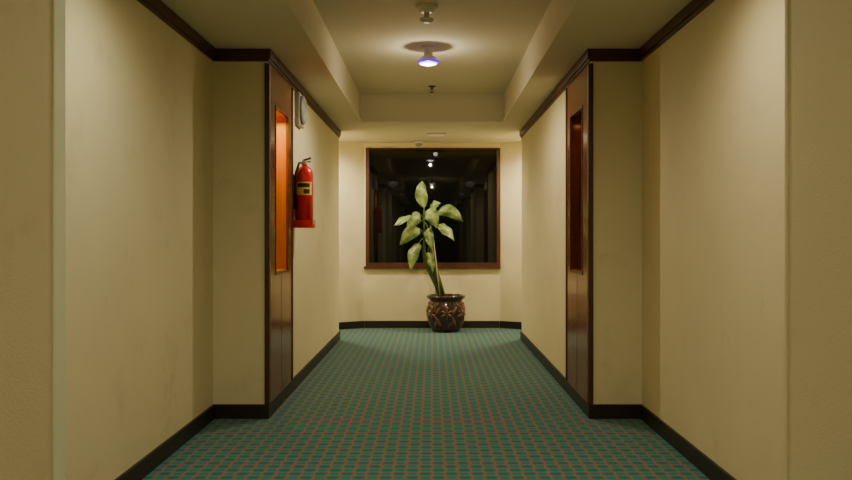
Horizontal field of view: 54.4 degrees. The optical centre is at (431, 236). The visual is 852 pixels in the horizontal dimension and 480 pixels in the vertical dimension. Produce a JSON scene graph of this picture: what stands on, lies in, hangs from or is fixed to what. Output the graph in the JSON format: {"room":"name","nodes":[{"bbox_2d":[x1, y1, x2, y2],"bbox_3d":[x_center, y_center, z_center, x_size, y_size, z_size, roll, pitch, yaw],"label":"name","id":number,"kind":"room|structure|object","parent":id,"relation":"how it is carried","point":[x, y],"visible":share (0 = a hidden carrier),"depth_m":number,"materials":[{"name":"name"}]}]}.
{"room":"hotel corridor","nodes":[
{"label":"hotel corridor","id":0,"kind":"room"},
{"bbox_2d":[0,0,363,479],"bbox_3d":[-1.542,-0.020,-3.000,1.315,2.400,28.000,0,0,0],"label":"wall","id":1,"kind":"structure","parent":0,"point":[165,140],"depth_m":4.02,"materials":[{"name":"beige paint"}]},
{"bbox_2d":[53,0,64,479],"bbox_3d":[-1.109,-0.020,2.385,0.079,2.216,0.079,0,0,0],"label":"trim","id":2,"kind":"structure","parent":1,"relation":"attached to","point":[58,5],"depth_m":2.37,"materials":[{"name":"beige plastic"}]},
{"bbox_2d":[137,0,340,137],"bbox_3d":[-1.236,-1.190,-3.725,0.377,0.060,26.550,0,0,0],"label":"trim","id":3,"kind":"structure","parent":1,"relation":"attached to","point":[158,5],"depth_m":5.36,"materials":[{"name":"brown wood"}]},
{"bbox_2d":[115,321,363,479],"bbox_3d":[-1.249,1.134,-3.125,0.742,0.092,27.750,0,0,0],"label":"baseboard","id":4,"kind":"structure","parent":1,"relation":"attached to","point":[147,464],"depth_m":5.38,"materials":[{"name":"black wood"}]},
{"bbox_2d":[265,63,292,404],"bbox_3d":[-1.071,-0.020,5.838,0.032,2.216,0.924,0,0,0],"label":"frame","id":5,"kind":"object","parent":1,"relation":"attached to","point":[267,65],"visible":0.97,"depth_m":5.38,"materials":[{"name":"brown wood"}]},
{"bbox_2d":[276,109,285,271],"bbox_3d":[-1.153,-0.320,5.865,0.160,1.120,0.470,0,0,0],"label":"niche lining","id":6,"kind":"object","parent":1,"relation":"attached to","point":[280,118],"visible":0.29,"depth_m":6.09,"materials":[{"name":"orange wood"}]},
{"bbox_2d":[271,66,291,401],"bbox_3d":[-1.067,-0.020,5.840,0.012,2.216,0.900,0,0,0],"label":"door","id":7,"kind":"structure","parent":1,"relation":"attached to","point":[281,92],"depth_m":5.92,"materials":[{"name":"red wood"}]},
{"bbox_2d":[281,273,281,390],"bbox_3d":[-1.060,0.672,5.833,0.001,0.832,0.006,0,0,0],"label":"seam","id":8,"kind":"object","parent":1,"relation":"attached to","point":[281,273],"visible":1,"depth_m":5.83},
{"bbox_2d":[295,91,306,128],"bbox_3d":[-1.039,-1.010,6.600,0.068,0.260,0.260,0,0,0],"label":"speaker","id":9,"kind":"object","parent":1,"relation":"attached to","point":[300,100],"visible":1,"depth_m":6.49},
{"bbox_2d":[299,96,306,124],"bbox_3d":[-1.022,-1.010,6.600,0.033,0.230,0.230,0,0,0],"label":"grille","id":10,"kind":"object","parent":9,"relation":"attached to","point":[302,100],"depth_m":6.52,"materials":[{"name":"grey plastic"}]},
{"bbox_2d":[293,157,314,227],"bbox_3d":[-0.993,-0.344,6.395,0.161,0.548,0.162,0,0,0],"label":"fire extinguisher","id":11,"kind":"object","parent":1,"relation":"attached to","point":[303,177],"visible":1,"depth_m":6.33,"materials":[{"name":"red metal"}]},
{"bbox_2d":[142,328,709,479],"bbox_3d":[0.000,1.230,-3.000,4.400,0.100,28.000,0,0,0],"label":"floor","id":12,"kind":"structure","parent":0,"point":[382,403],"depth_m":5.10,"materials":[{"name":"teal carpet"}]},
{"bbox_2d":[395,181,465,332],"bbox_3d":[-0.027,0.240,10.373,0.899,1.880,0.505,0,0,0],"label":"potted dieffenbachia","id":13,"kind":"object","parent":12,"relation":"on","point":[445,313],"visible":1,"depth_m":10.23,"materials":[{"name":"plant"}]},
{"bbox_2d":[426,294,465,332],"bbox_3d":[0.175,0.953,10.379,0.496,0.455,0.494,0,0,0],"label":"pot","id":14,"kind":"object","parent":13,"relation":"attached to","point":[445,313],"depth_m":10.20,"materials":[{"name":"brown ceramic"}]},
{"bbox_2d":[161,0,691,142],"bbox_3d":[0.000,-1.420,-3.000,4.400,0.400,28.000,0,0,0],"label":"ceiling","id":15,"kind":"structure","parent":0,"point":[486,51],"depth_m":6.16,"materials":[{"name":"paint"}]},
{"bbox_2d":[414,140,422,146],"bbox_3d":[-0.170,-1.181,10.500,0.120,0.077,0.120,0,0,0],"label":"dome security camera","id":16,"kind":"object","parent":15,"relation":"attached to","point":[418,143],"visible":1,"depth_m":10.46,"materials":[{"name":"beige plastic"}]},
{"bbox_2d":[415,3,437,23],"bbox_3d":[-0.035,-1.464,5.450,0.150,0.112,0.150,0,0,0],"label":"smoke detector","id":17,"kind":"object","parent":15,"relation":"attached to","point":[426,9],"visible":1,"depth_m":5.41,"materials":[{"name":"beige plastic"}]},
{"bbox_2d":[417,45,438,65],"bbox_3d":[-0.030,-1.446,6.620,0.176,0.148,0.176,0,0,0],"label":"ceiling light","id":18,"kind":"object","parent":15,"relation":"attached to","point":[428,59],"depth_m":6.58,"materials":[{"name":"white glass"}]},
{"bbox_2d":[284,0,579,121],"bbox_3d":[0.000,-1.235,-4.110,1.532,0.030,25.780,0,0,0],"label":"trim","id":19,"kind":"structure","parent":15,"relation":"attached to","point":[287,2],"depth_m":6.29,"materials":[{"name":"paint"}]},
{"bbox_2d":[427,133,445,135],"bbox_3d":[0.050,-1.212,9.810,0.220,0.017,0.220,0,0,0],"label":"recessed light","id":20,"kind":"object","parent":15,"relation":"in","point":[428,134],"visible":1,"depth_m":9.72,"materials":[{"name":"beige plastic"}]},
{"bbox_2d":[364,143,499,320],"bbox_3d":[0.000,-0.020,10.875,1.770,2.400,0.250,0,0,0],"label":"wall","id":21,"kind":"structure","parent":0,"point":[389,294],"depth_m":10.75,"materials":[{"name":"beige paint"}]},
{"bbox_2d":[364,148,499,268],"bbox_3d":[0.003,-0.372,10.780,1.765,1.565,0.140,0,0,0],"label":"frame","id":22,"kind":"object","parent":21,"relation":"attached to","point":[496,265],"visible":0.89,"depth_m":10.73,"materials":[{"name":"brown wood"}]},
{"bbox_2d":[364,321,499,327],"bbox_3d":[0.000,1.134,10.743,1.750,0.092,0.014,0,0,0],"label":"baseboard","id":23,"kind":"structure","parent":21,"relation":"attached to","point":[367,324],"depth_m":10.73,"materials":[{"name":"black wood"}]},
{"bbox_2d":[369,150,495,262],"bbox_3d":[0.013,-0.400,10.804,1.655,1.470,0.008,0,0,0],"label":"pane","id":24,"kind":"object","parent":21,"relation":"attached to","point":[465,180],"visible":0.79,"depth_m":10.80,"materials":[{"name":"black glass"}]},
{"bbox_2d":[500,0,851,479],"bbox_3d":[1.542,-0.020,-3.000,1.315,2.400,28.000,0,0,0],"label":"wall","id":25,"kind":"structure","parent":0,"point":[689,136],"depth_m":3.98,"materials":[{"name":"beige paint"}]},
{"bbox_2d":[572,110,581,271],"bbox_3d":[1.113,-0.320,5.865,0.160,1.120,0.470,0,0,0],"label":"niche lining","id":26,"kind":"object","parent":25,"relation":"attached to","point":[577,119],"visible":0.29,"depth_m":6.09,"materials":[{"name":"brown wood"}]},
{"bbox_2d":[567,66,586,401],"bbox_3d":[1.027,-0.020,5.840,0.012,2.216,0.900,0,0,0],"label":"door","id":27,"kind":"structure","parent":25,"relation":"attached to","point":[577,90],"depth_m":5.89,"materials":[{"name":"red wood"}]},
{"bbox_2d":[565,63,592,404],"bbox_3d":[1.031,-0.020,5.838,0.032,2.216,0.924,0,0,0],"label":"frame","id":28,"kind":"object","parent":25,"relation":"attached to","point":[589,65],"visible":0.97,"depth_m":5.38,"materials":[{"name":"brown wood"}]},
{"bbox_2d":[519,0,714,137],"bbox_3d":[1.187,-1.190,-3.725,0.359,0.060,26.550,0,0,0],"label":"trim","id":29,"kind":"structure","parent":25,"relation":"attached to","point":[691,7],"depth_m":5.36,"materials":[{"name":"brown wood"}]},
{"bbox_2d":[500,321,735,479],"bbox_3d":[1.249,1.134,-3.125,0.742,0.092,27.750,0,0,0],"label":"baseboard","id":30,"kind":"structure","parent":25,"relation":"attached to","point":[708,467],"depth_m":5.38,"materials":[{"name":"black wood"}]},
{"bbox_2d":[785,0,788,479],"bbox_3d":[1.041,-0.020,2.412,0.024,2.216,0.024,0,0,0],"label":"trim","id":31,"kind":"structure","parent":25,"relation":"attached to","point":[786,1],"depth_m":2.40,"materials":[{"name":"beige paper"}]}
]}

